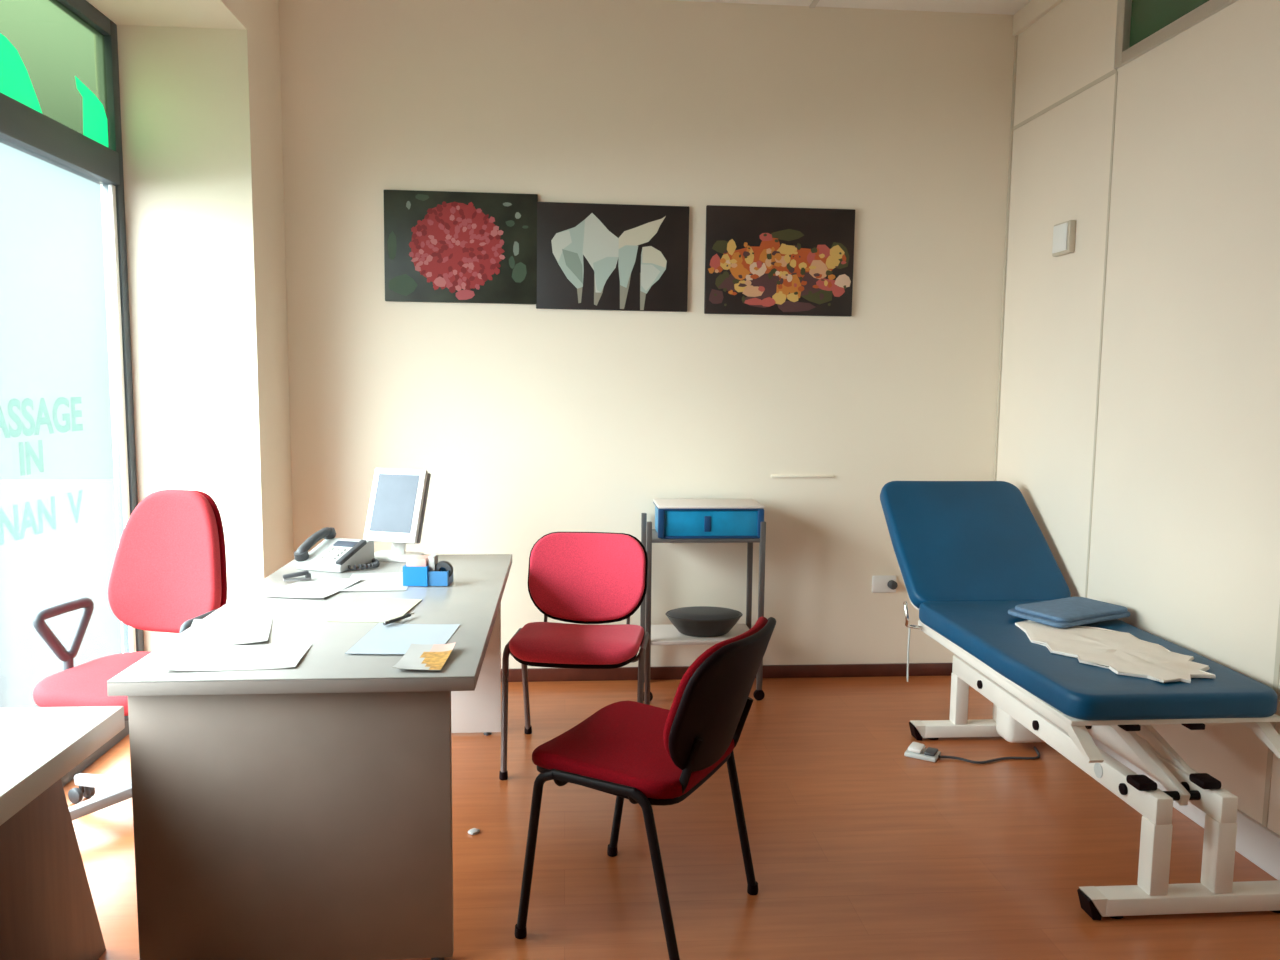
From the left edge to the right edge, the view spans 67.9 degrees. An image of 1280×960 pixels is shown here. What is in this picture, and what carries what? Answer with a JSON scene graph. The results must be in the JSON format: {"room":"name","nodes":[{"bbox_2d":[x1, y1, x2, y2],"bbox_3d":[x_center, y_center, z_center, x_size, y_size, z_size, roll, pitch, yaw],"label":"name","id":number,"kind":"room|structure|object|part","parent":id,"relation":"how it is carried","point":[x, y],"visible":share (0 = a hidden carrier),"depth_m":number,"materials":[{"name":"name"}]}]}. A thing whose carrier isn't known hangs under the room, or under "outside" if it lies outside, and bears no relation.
{"room":"examination room","nodes":[
{"label":"examination room","id":0,"kind":"room"},
{"bbox_2d":[86,0,293,652],"bbox_3d":[-1.597,-0.231,0.678,0.580,3.130,7.240,0,6,-4],"label":"wall","id":1,"kind":"structure","parent":0,"point":[200,80],"depth_m":3.83,"materials":[{"name":"paint"}]},
{"bbox_2d":[0,0,143,786],"bbox_3d":[-1.978,-0.257,2.591,0.080,2.785,2.500,0,6,-4],"label":"window","id":2,"kind":"structure","parent":1,"relation":"in","point":[60,89],"depth_m":3.47,"materials":[{"name":"frosted glass"},{"name":"dark grey painted metal"},{"name":"white plastic"}]},
{"bbox_3d":[-2.013,-1.426,3.060,0.008,0.435,1.217,0,6,-4],"label":"transom pane","id":3,"kind":"part","parent":2,"relation":"part of","materials":[{"name":"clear glass"}]},
{"bbox_2d":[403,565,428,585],"bbox_3d":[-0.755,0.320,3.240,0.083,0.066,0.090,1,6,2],"label":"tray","id":4,"kind":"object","parent":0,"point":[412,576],"depth_m":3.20,"materials":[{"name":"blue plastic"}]},
{"bbox_2d":[428,567,452,585],"bbox_3d":[-0.679,0.329,3.241,0.066,0.050,0.083,1,6,2],"label":"tray","id":5,"kind":"object","parent":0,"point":[435,578],"depth_m":3.20,"materials":[{"name":"blue plastic"}]},
{"bbox_2d":[279,0,1014,668],"bbox_3d":[-0.184,-0.603,4.461,4.030,3.130,0.120,0,6,-4],"label":"wall","id":6,"kind":"structure","parent":0,"point":[527,423],"depth_m":4.39,"materials":[{"name":"paint"}]},
{"bbox_2d":[384,190,537,303],"bbox_3d":[-0.806,-1.050,4.293,0.684,0.490,0.024,0,6,-5],"label":"picture","id":7,"kind":"object","parent":6,"relation":"attached to","point":[440,246],"visible":1,"depth_m":4.28,"materials":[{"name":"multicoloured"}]},
{"bbox_2d":[536,202,688,311],"bbox_3d":[-0.125,-1.018,4.351,0.696,0.476,0.021,0,6,-5],"label":"picture","id":8,"kind":"object","parent":6,"relation":"attached to","point":[591,256],"visible":1,"depth_m":4.34,"materials":[{"name":"grey"}]},
{"bbox_2d":[551,213,666,309],"bbox_3d":[-0.141,-0.998,4.341,0.528,0.431,0.001,0,6,-5],"label":"print","id":9,"kind":"object","parent":8,"relation":"attached to","point":[600,261],"depth_m":4.34,"materials":[{"name":"grey paper"}]},
{"bbox_2d":[501,663,952,681],"bbox_3d":[0.055,0.930,4.571,3.330,0.062,0.016,0,6,-4],"label":"baseboard","id":10,"kind":"structure","parent":6,"relation":"attached to","point":[892,669],"depth_m":4.61,"materials":[{"name":"red wood"}]},
{"bbox_2d":[704,205,854,316],"bbox_3d":[0.649,-1.014,4.411,0.696,0.490,0.023,0,6,-5],"label":"picture","id":11,"kind":"object","parent":6,"relation":"attached to","point":[759,260],"visible":1,"depth_m":4.40,"materials":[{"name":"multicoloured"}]},
{"bbox_2d":[771,475,833,477],"bbox_3d":[0.774,-0.018,4.530,0.301,0.012,0.013,0,6,-4],"label":"wall shelf","id":12,"kind":"object","parent":6,"relation":"attached to","point":[772,476],"visible":1,"depth_m":4.52,"materials":[{"name":"paint"}]},
{"bbox_2d":[872,575,897,592],"bbox_3d":[1.188,0.507,4.599,0.120,0.084,0.046,0,6,-4],"label":"wall socket","id":13,"kind":"object","parent":6,"relation":"attached to","point":[887,583],"visible":1,"depth_m":4.61,"materials":[{"name":"white plastic"}]},
{"bbox_2d":[63,676,1279,959],"bbox_3d":[0.096,1.359,0.974,4.010,0.060,7.440,0,6,-4],"label":"floor","id":14,"kind":"structure","parent":0,"point":[861,848],"depth_m":2.90,"materials":[{"name":"red laminate"}]},
{"bbox_2d":[0,706,124,959],"bbox_3d":[-1.559,0.901,1.954,0.642,0.620,0.775,0,6,-4],"label":"side table","id":15,"kind":"object","parent":14,"relation":"on","point":[48,911],"visible":1,"depth_m":2.09,"materials":[{"name":"white laminate"},{"name":"grey laminate"},{"name":"brown laminate"}]},
{"bbox_3d":[-1.318,0.930,1.976,0.035,0.562,0.735,0,6,-4],"label":"panel","id":16,"kind":"part","parent":15,"relation":"part of","materials":[{"name":"brown wood"}]},
{"bbox_2d":[32,490,226,819],"bbox_3d":[-1.629,0.573,3.070,0.582,1.044,0.587,2,6,12],"label":"office chair","id":17,"kind":"object","parent":14,"relation":"on","point":[169,570],"visible":0.56,"depth_m":3.17,"materials":[{"name":"pink fabric"}]},
{"bbox_3d":[-1.815,0.551,3.097,0.159,0.301,0.239,2,6,12],"label":"armrest","id":18,"kind":"part","parent":17,"relation":"part of","materials":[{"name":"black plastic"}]},
{"bbox_3d":[-1.625,0.640,3.045,0.470,0.078,0.460,2,6,12],"label":"seat","id":19,"kind":"part","parent":17,"relation":"part of","materials":[{"name":"pink fabric"}]},
{"bbox_3d":[-1.724,1.022,2.979,0.052,0.057,0.279,5,7,38],"label":"leg","id":20,"kind":"part","parent":17,"relation":"part of","materials":[{"name":"grey plastic"}]},
{"bbox_3d":[-1.773,1.004,3.158,0.279,0.057,0.052,3,6,20],"label":"leg","id":21,"kind":"part","parent":17,"relation":"part of","materials":[{"name":"grey plastic"}]},
{"bbox_3d":[-1.578,0.276,3.208,0.417,0.480,0.144,2,6,12],"label":"backrest","id":22,"kind":"part","parent":17,"relation":"part of","materials":[{"name":"pink fabric"}]},
{"bbox_3d":[-1.427,0.564,3.011,0.159,0.301,0.239,2,6,12],"label":"armrest","id":23,"kind":"part","parent":17,"relation":"part of","materials":[{"name":"grey plastic"}]},
{"bbox_2d":[107,554,511,959],"bbox_3d":[-0.870,0.742,3.033,0.832,0.730,1.600,0,6,-4],"label":"office desk","id":24,"kind":"object","parent":14,"relation":"on","point":[303,811],"visible":0.81,"depth_m":2.27,"materials":[{"name":"grey laminate"}]},
{"bbox_2d":[179,617,272,649],"bbox_3d":[-1.123,0.412,2.596,0.210,0.009,0.297,-1,6,-18],"label":"paper sheet","id":25,"kind":"object","parent":24,"relation":"on","point":[233,631],"visible":1,"depth_m":2.60,"materials":[{"name":"grey paper"}]},
{"bbox_2d":[164,645,311,670],"bbox_3d":[-0.989,0.439,2.357,0.297,0.008,0.210,0,6,-8],"label":"paper sheet","id":26,"kind":"object","parent":24,"relation":"on","point":[212,657],"visible":1,"depth_m":2.35,"materials":[{"name":"grey paper"}]},
{"bbox_3d":[-0.827,0.831,2.283,0.740,0.682,0.028,0,6,-4],"label":"panel","id":27,"kind":"part","parent":24,"relation":"part of","materials":[{"name":"beige laminate"}]},
{"bbox_2d":[262,578,362,597],"bbox_3d":[-1.081,0.356,3.148,0.210,0.009,0.297,1,6,7],"label":"paper sheet","id":28,"kind":"object","parent":24,"relation":"on","point":[314,587],"visible":0.99,"depth_m":3.15,"materials":[{"name":"grey paper"}]},
{"bbox_2d":[283,571,310,580],"bbox_3d":[-1.175,0.328,3.254,0.092,0.030,0.022,-2,6,-24],"label":"stapler","id":29,"kind":"object","parent":28,"relation":"on","point":[286,577],"visible":1,"depth_m":3.25,"materials":[{"name":"grey plastic"}]},
{"bbox_2d":[294,527,379,572],"bbox_3d":[-1.104,0.256,3.522,0.281,0.131,0.226,2,6,17],"label":"desk telephone","id":30,"kind":"object","parent":24,"relation":"on","point":[338,555],"visible":1,"depth_m":3.50,"materials":[{"name":"grey plastic"}]},
{"bbox_3d":[-1.002,0.313,3.509,0.073,0.021,0.166,2,6,17],"label":"coiled cord","id":31,"kind":"part","parent":30,"relation":"part of","materials":[{"name":"grey plastic"}]},
{"bbox_2d":[340,572,407,590],"bbox_3d":[-0.899,0.348,3.263,0.210,0.006,0.297,0,6,-9],"label":"paper sheet","id":32,"kind":"object","parent":24,"relation":"on","point":[370,581],"visible":0.9,"depth_m":3.25,"materials":[{"name":"grey paper"}]},
{"bbox_2d":[328,596,421,622],"bbox_3d":[-0.792,0.389,2.862,0.200,0.009,0.290,1,6,1],"label":"paper sheet","id":33,"kind":"object","parent":24,"relation":"on","point":[363,609],"visible":0.96,"depth_m":2.86,"materials":[{"name":"beige paper"}]},
{"bbox_2d":[363,468,430,561],"bbox_3d":[-0.951,0.133,3.699,0.228,0.344,0.159,2,6,15],"label":"display panel","id":34,"kind":"object","parent":24,"relation":"on","point":[398,499],"visible":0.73,"depth_m":3.69,"materials":[{"name":"white plastic"}]},
{"bbox_2d":[383,613,414,625],"bbox_3d":[-0.690,0.397,2.727,0.009,0.011,0.135,3,6,23],"label":"ballpoint pen","id":35,"kind":"object","parent":24,"relation":"on","point":[390,621],"visible":1,"depth_m":2.71,"materials":[{"name":"grey plastic"}]},
{"bbox_2d":[345,623,459,653],"bbox_3d":[-0.627,0.423,2.546,0.230,0.008,0.310,1,6,0],"label":"paper sheet","id":36,"kind":"object","parent":24,"relation":"on","point":[391,638],"visible":0.92,"depth_m":2.56,"materials":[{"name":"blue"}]},
{"bbox_2d":[392,642,455,669],"bbox_3d":[-0.532,0.435,2.353,0.115,0.013,0.200,1,6,0],"label":"leaflet","id":37,"kind":"object","parent":24,"relation":"on","point":[418,656],"visible":1,"depth_m":2.35,"materials":[{"name":"grey paper"}]},
{"bbox_2d":[403,565,452,585],"bbox_3d":[-0.721,0.320,3.239,0.150,0.066,0.090,1,6,2],"label":"desk organizer","id":38,"kind":"object","parent":24,"relation":"on","point":[412,576],"visible":0.89,"depth_m":3.20,"materials":[{"name":"blue plastic"}]},
{"bbox_2d":[406,555,429,566],"bbox_3d":[-0.754,0.305,3.241,0.068,0.088,0.068,1,6,2],"label":"paper","id":39,"kind":"object","parent":38,"relation":"in","point":[413,560],"visible":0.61,"depth_m":3.21,"materials":[{"name":"white paper"}]},
{"bbox_2d":[429,554,437,570],"bbox_3d":[-0.704,0.303,3.239,0.020,0.094,0.050,1,6,2],"label":"note card","id":40,"kind":"object","parent":38,"relation":"in","point":[433,559],"visible":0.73,"depth_m":3.21,"materials":[{"name":"grey paper"}]},
{"bbox_2d":[435,561,452,576],"bbox_3d":[-0.669,0.307,3.231,0.064,0.064,0.022,1,6,3],"label":"tape roll","id":41,"kind":"object","parent":38,"relation":"in","point":[445,564],"visible":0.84,"depth_m":3.22,"materials":[{"name":"grey plastic"}]},
{"bbox_3d":[-0.936,0.677,3.784,0.757,0.682,0.028,0,6,-4],"label":"panel","id":42,"kind":"part","parent":24,"relation":"part of","materials":[{"name":"white laminate"}]},
{"bbox_2d":[468,828,479,834],"bbox_3d":[-0.525,1.109,3.001,0.030,0.012,0.031,3,6,23],"label":"paper scrap","id":43,"kind":"object","parent":14,"relation":"on","point":[473,831],"visible":1,"depth_m":2.99,"materials":[{"name":"grey paper"}]},
{"bbox_2d":[499,532,649,779],"bbox_3d":[-0.224,0.644,3.622,0.516,0.818,0.572,1,6,4],"label":"chair","id":44,"kind":"object","parent":14,"relation":"on","point":[582,578],"visible":0.99,"depth_m":3.74,"materials":[{"name":"red fabric"}]},
{"bbox_3d":[-0.487,0.831,3.439,0.024,0.457,0.122,1,6,2],"label":"leg","id":45,"kind":"part","parent":44,"relation":"part of","materials":[{"name":"black metal"}]},
{"bbox_3d":[-0.459,0.797,3.779,0.023,0.458,0.143,1,6,6],"label":"leg","id":46,"kind":"part","parent":44,"relation":"part of","materials":[{"name":"black metal"}]},
{"bbox_3d":[-0.228,0.599,3.553,0.470,0.072,0.430,1,6,4],"label":"seat","id":47,"kind":"part","parent":44,"relation":"part of","materials":[{"name":"red fabric"}]},
{"bbox_3d":[-0.206,0.386,3.785,0.458,0.338,0.151,1,6,4],"label":"backrest","id":48,"kind":"part","parent":44,"relation":"part of","materials":[{"name":"red fabric"}]},
{"bbox_3d":[0.001,0.840,3.401,0.024,0.457,0.122,1,6,7],"label":"leg","id":49,"kind":"part","parent":44,"relation":"part of","materials":[{"name":"black metal"}]},
{"bbox_3d":[0.018,0.607,3.544,0.018,0.025,0.230,1,6,4],"label":"rail","id":50,"kind":"part","parent":44,"relation":"part of","materials":[{"name":"black metal"}]},
{"bbox_3d":[0.028,0.806,3.741,0.023,0.458,0.143,1,6,3],"label":"leg","id":51,"kind":"part","parent":44,"relation":"part of","materials":[{"name":"black metal"}]},
{"bbox_2d":[514,616,775,959],"bbox_3d":[0.048,0.762,2.496,0.572,0.818,0.516,4,7,27],"label":"chair","id":52,"kind":"object","parent":14,"relation":"on","point":[646,755],"visible":1,"depth_m":2.33,"materials":[{"name":"red fabric"}]},
{"bbox_3d":[-0.263,0.940,2.398,0.122,0.457,0.024,4,7,30],"label":"leg","id":53,"kind":"part","parent":52,"relation":"part of","materials":[{"name":"black paint"}]},
{"bbox_3d":[-0.114,0.733,2.299,0.230,0.025,0.018,4,7,27],"label":"rail","id":54,"kind":"part","parent":52,"relation":"part of","materials":[{"name":"black metal"}]},
{"bbox_3d":[-0.036,0.898,2.830,0.122,0.457,0.024,3,6,25],"label":"leg","id":55,"kind":"part","parent":52,"relation":"part of","materials":[{"name":"black paint"}]},
{"bbox_3d":[-0.009,0.707,2.520,0.430,0.072,0.470,4,7,27],"label":"seat","id":56,"kind":"part","parent":52,"relation":"part of","materials":[{"name":"red fabric"}]},
{"bbox_3d":[0.041,0.960,2.241,0.143,0.458,0.023,3,6,25],"label":"leg","id":57,"kind":"part","parent":52,"relation":"part of","materials":[{"name":"black paint"}]},
{"bbox_3d":[0.218,0.534,2.384,0.151,0.338,0.458,4,7,27],"label":"backrest","id":58,"kind":"part","parent":52,"relation":"part of","materials":[{"name":"black plastic"}]},
{"bbox_3d":[0.267,0.918,2.673,0.143,0.458,0.023,4,7,29],"label":"leg","id":59,"kind":"part","parent":52,"relation":"part of","materials":[{"name":"black paint"}]},
{"bbox_2d":[637,513,765,700],"bbox_3d":[0.278,0.575,4.366,0.556,0.814,0.300,0,6,-4],"label":"trolley","id":60,"kind":"object","parent":14,"relation":"on","point":[659,634],"visible":0.42,"depth_m":4.24,"materials":[{"name":"grey metal"}]},
{"bbox_3d":[0.015,0.535,4.481,0.024,0.765,0.024,0,6,-4],"label":"post","id":61,"kind":"part","parent":60,"relation":"part of","materials":[{"name":"grey metal"}]},
{"bbox_3d":[0.037,0.564,4.207,0.024,0.765,0.024,0,6,-4],"label":"post","id":62,"kind":"part","parent":60,"relation":"part of","materials":[{"name":"grey metal"}]},
{"bbox_2d":[651,624,748,644],"bbox_3d":[0.277,0.711,4.380,0.482,0.018,0.296,0,6,-4],"label":"shelf","id":63,"kind":"object","parent":60,"relation":"attached to","point":[660,634],"depth_m":4.29,"materials":[{"name":"beige"}]},
{"bbox_2d":[665,606,742,636],"bbox_3d":[0.293,0.650,4.360,0.356,0.105,0.256,0,6,-4],"label":"shallow bowl","id":64,"kind":"object","parent":60,"relation":"on","point":[696,621],"visible":1,"depth_m":4.28,"materials":[{"name":"grey plastic"}]},
{"bbox_3d":[0.294,0.607,4.356,0.332,0.017,0.239,0,6,-4],"label":"lid","id":65,"kind":"part","parent":64,"relation":"part of","materials":[{"name":"grey plastic"}]},
{"bbox_2d":[652,529,759,542],"bbox_3d":[0.281,0.254,4.333,0.482,0.016,0.296,0,6,-4],"label":"shelf","id":66,"kind":"object","parent":60,"relation":"attached to","point":[655,539],"depth_m":4.19,"materials":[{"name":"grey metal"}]},
{"bbox_2d":[653,498,763,538],"bbox_3d":[0.304,0.173,4.321,0.472,0.147,0.273,0,6,-4],"label":"drawer","id":67,"kind":"object","parent":60,"relation":"on","point":[675,518],"visible":1,"depth_m":4.20,"materials":[{"name":"teal plastic"}]},
{"bbox_3d":[0.305,0.106,4.315,0.472,0.013,0.270,0,6,-4],"label":"lid","id":68,"kind":"part","parent":67,"relation":"part of","materials":[{"name":"beige plastic"}]},
{"bbox_3d":[0.520,0.536,4.520,0.024,0.765,0.024,0,6,-4],"label":"post","id":69,"kind":"part","parent":60,"relation":"part of","materials":[{"name":"grey metal"}]},
{"bbox_3d":[0.541,0.565,4.247,0.024,0.765,0.024,0,6,-4],"label":"post","id":70,"kind":"part","parent":60,"relation":"part of","materials":[{"name":"grey metal"}]},
{"bbox_2d":[904,742,1039,763],"bbox_3d":[1.291,1.047,3.661,0.547,0.039,0.153,0,6,-2],"label":"foot pedal","id":71,"kind":"object","parent":14,"relation":"on","point":[916,750],"visible":1,"depth_m":3.63,"materials":[{"name":"grey plastic"}]},
{"bbox_2d":[880,481,1279,919],"bbox_3d":[1.421,0.590,3.434,0.716,0.997,1.871,0,6,-4],"label":"examination table","id":72,"kind":"object","parent":14,"relation":"on","point":[967,553],"visible":0.88,"depth_m":2.98,"materials":[{"name":"blue leather"}]},
{"bbox_3d":[1.070,0.696,3.788,0.011,0.223,0.013,0,6,-4],"label":"release cord","id":73,"kind":"part","parent":72,"relation":"part of","materials":[{"name":"grey plastic"}]},
{"bbox_3d":[1.073,0.537,3.770,0.093,0.117,0.056,-3,7,-30],"label":"adjusting lever","id":74,"kind":"part","parent":72,"relation":"part of","materials":[{"name":"silver metal"}]},
{"bbox_3d":[1.291,0.883,3.842,0.054,0.202,0.060,0,6,-4],"label":"leg","id":75,"kind":"part","parent":72,"relation":"part of","materials":[{"name":"white metal"}]},
{"bbox_3d":[1.187,0.641,3.265,0.040,0.037,1.160,0,6,-4],"label":"rail","id":76,"kind":"part","parent":72,"relation":"part of","materials":[{"name":"white metal"}]},
{"bbox_3d":[1.473,0.883,3.856,0.054,0.202,0.060,0,6,-4],"label":"leg","id":77,"kind":"part","parent":72,"relation":"part of","materials":[{"name":"white metal"}]},
{"bbox_3d":[1.523,0.929,3.573,0.170,0.226,0.480,0,6,-4],"label":"lift motor","id":78,"kind":"part","parent":72,"relation":"part of","materials":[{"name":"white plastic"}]},
{"bbox_2d":[1008,597,1130,627],"bbox_3d":[1.567,0.474,3.469,0.400,0.040,0.240,-3,7,-28],"label":"folded cloth","id":79,"kind":"object","parent":72,"relation":"on","point":[1070,611],"visible":1,"depth_m":3.41,"materials":[{"name":"blue fabric"}]},
{"bbox_3d":[1.236,0.727,2.634,0.040,0.076,0.120,0,6,-4],"label":"rail","id":80,"kind":"part","parent":72,"relation":"part of","materials":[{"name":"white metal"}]},
{"bbox_3d":[1.466,0.574,3.224,0.660,0.078,1.170,0,6,-4],"label":"seat","id":81,"kind":"part","parent":72,"relation":"part of","materials":[{"name":"blue leather"}]},
{"bbox_2d":[1015,620,1215,682],"bbox_3d":[1.518,0.542,3.079,0.420,0.020,0.700,0,6,-4],"label":"towel","id":82,"kind":"object","parent":72,"relation":"on","point":[1123,653],"visible":0.98,"depth_m":3.01,"materials":[{"name":"white"}]},
{"bbox_3d":[1.480,0.784,2.844,0.024,0.179,0.497,0,6,-4],"label":"lift arm","id":83,"kind":"part","parent":72,"relation":"part of","materials":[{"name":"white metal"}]},
{"bbox_3d":[1.391,1.014,2.568,0.054,0.202,0.060,0,6,-4],"label":"leg","id":84,"kind":"part","parent":72,"relation":"part of","materials":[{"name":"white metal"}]},
{"bbox_3d":[1.550,0.784,2.849,0.024,0.179,0.497,0,6,-4],"label":"lift arm","id":85,"kind":"part","parent":72,"relation":"part of","materials":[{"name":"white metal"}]},
{"bbox_3d":[1.573,1.015,2.582,0.054,0.202,0.060,0,6,-4],"label":"leg","id":86,"kind":"part","parent":72,"relation":"part of","materials":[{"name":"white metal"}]},
{"bbox_3d":[1.735,0.642,3.308,0.040,0.037,1.160,0,6,-4],"label":"rail","id":87,"kind":"part","parent":72,"relation":"part of","materials":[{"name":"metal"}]},
{"bbox_3d":[1.784,0.728,2.677,0.040,0.076,0.120,0,6,-4],"label":"rail","id":88,"kind":"part","parent":72,"relation":"part of","materials":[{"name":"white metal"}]},
{"bbox_2d":[670,0,1030,14],"bbox_3d":[0.108,-1.824,0.648,4.050,0.080,7.440,0,6,-4],"label":"ceiling","id":89,"kind":"structure","parent":0,"point":[1008,7],"depth_m":4.29,"materials":[{"name":"white paint"}]},
{"bbox_2d":[809,0,819,7],"bbox_3d":[0.367,-1.783,0.672,3.330,0.010,7.240,0,6,-4],"label":"trim","id":90,"kind":"structure","parent":89,"relation":"attached to","point":[814,3],"depth_m":4.28,"materials":[{"name":"beige paint"}]},
{"bbox_2d":[996,0,1279,835],"bbox_3d":[2.041,-0.224,0.964,0.060,3.130,7.240,0,6,-4],"label":"wall","id":91,"kind":"structure","parent":0,"point":[1185,526],"depth_m":3.31,"materials":[{"name":"beige paint"}]},
{"bbox_2d":[994,35,1017,480],"bbox_3d":[1.727,-0.548,4.550,0.010,3.040,0.016,0,6,-4],"label":"trim","id":92,"kind":"structure","parent":91,"relation":"attached to","point":[1016,36],"depth_m":4.49,"materials":[{"name":"beige"}]},
{"bbox_2d":[1012,0,1062,35],"bbox_3d":[2.017,-1.733,0.806,0.024,0.095,7.240,0,6,-4],"label":"trim","id":93,"kind":"structure","parent":91,"relation":"attached to","point":[1034,10],"depth_m":4.22,"materials":[{"name":"beige paint"}]},
{"bbox_2d":[1052,220,1075,256],"bbox_3d":[1.761,-1.004,3.952,0.034,0.132,0.136,0,6,-4],"label":"wall thermostat","id":94,"kind":"object","parent":91,"relation":"attached to","point":[1063,233],"visible":1,"depth_m":3.92,"materials":[{"name":"beige plastic"}]},
{"bbox_2d":[1013,69,1116,130],"bbox_3d":[1.773,-1.595,4.021,0.006,0.016,0.855,0,6,-4],"label":"trim","id":95,"kind":"structure","parent":91,"relation":"attached to","point":[1114,71],"depth_m":3.95,"materials":[{"name":"beige"}]},
{"bbox_2d":[1085,71,1117,597],"bbox_3d":[1.794,-0.297,3.725,0.005,2.510,0.012,0,6,-4],"label":"trim","id":96,"kind":"structure","parent":91,"relation":"attached to","point":[1116,73],"depth_m":3.69,"materials":[{"name":"beige"}]},
{"bbox_2d":[1114,0,1237,68],"bbox_3d":[2.074,-1.458,0.408,0.066,0.460,6.385,0,6,-4],"label":"window","id":97,"kind":"structure","parent":91,"relation":"in","point":[1142,26],"depth_m":3.39,"materials":[{"name":"silver metal"}]},
{"bbox_3d":[2.075,-1.456,0.383,0.008,0.370,6.335,0,6,-4],"label":"pane","id":98,"kind":"part","parent":97,"relation":"part of","materials":[{"name":"green glass"}]},
{"bbox_2d":[1092,738,1279,879],"bbox_3d":[1.991,1.272,1.107,0.016,0.125,7.226,0,6,-4],"label":"baseboard","id":99,"kind":"structure","parent":91,"relation":"attached to","point":[1257,843],"depth_m":2.88,"materials":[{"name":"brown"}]},
{"bbox_2d":[1262,604,1279,827],"bbox_3d":[1.874,-0.192,2.705,0.005,2.510,0.018,0,6,-4],"label":"trim","id":100,"kind":"structure","parent":91,"relation":"attached to","point":[1277,655],"depth_m":2.80,"materials":[{"name":"beige"}]},
{"label":"outside","id":101,"kind":"structure","parent":0,"visible":0},
{"bbox_2d":[0,479,121,707],"bbox_3d":[-8.216,1.058,3.499,12.170,0.100,20.000,0,6,-4],"label":"window pane","id":102,"kind":"structure","parent":101,"point":[58,537],"depth_m":7.13,"materials":[{"name":"grey"}]}
]}

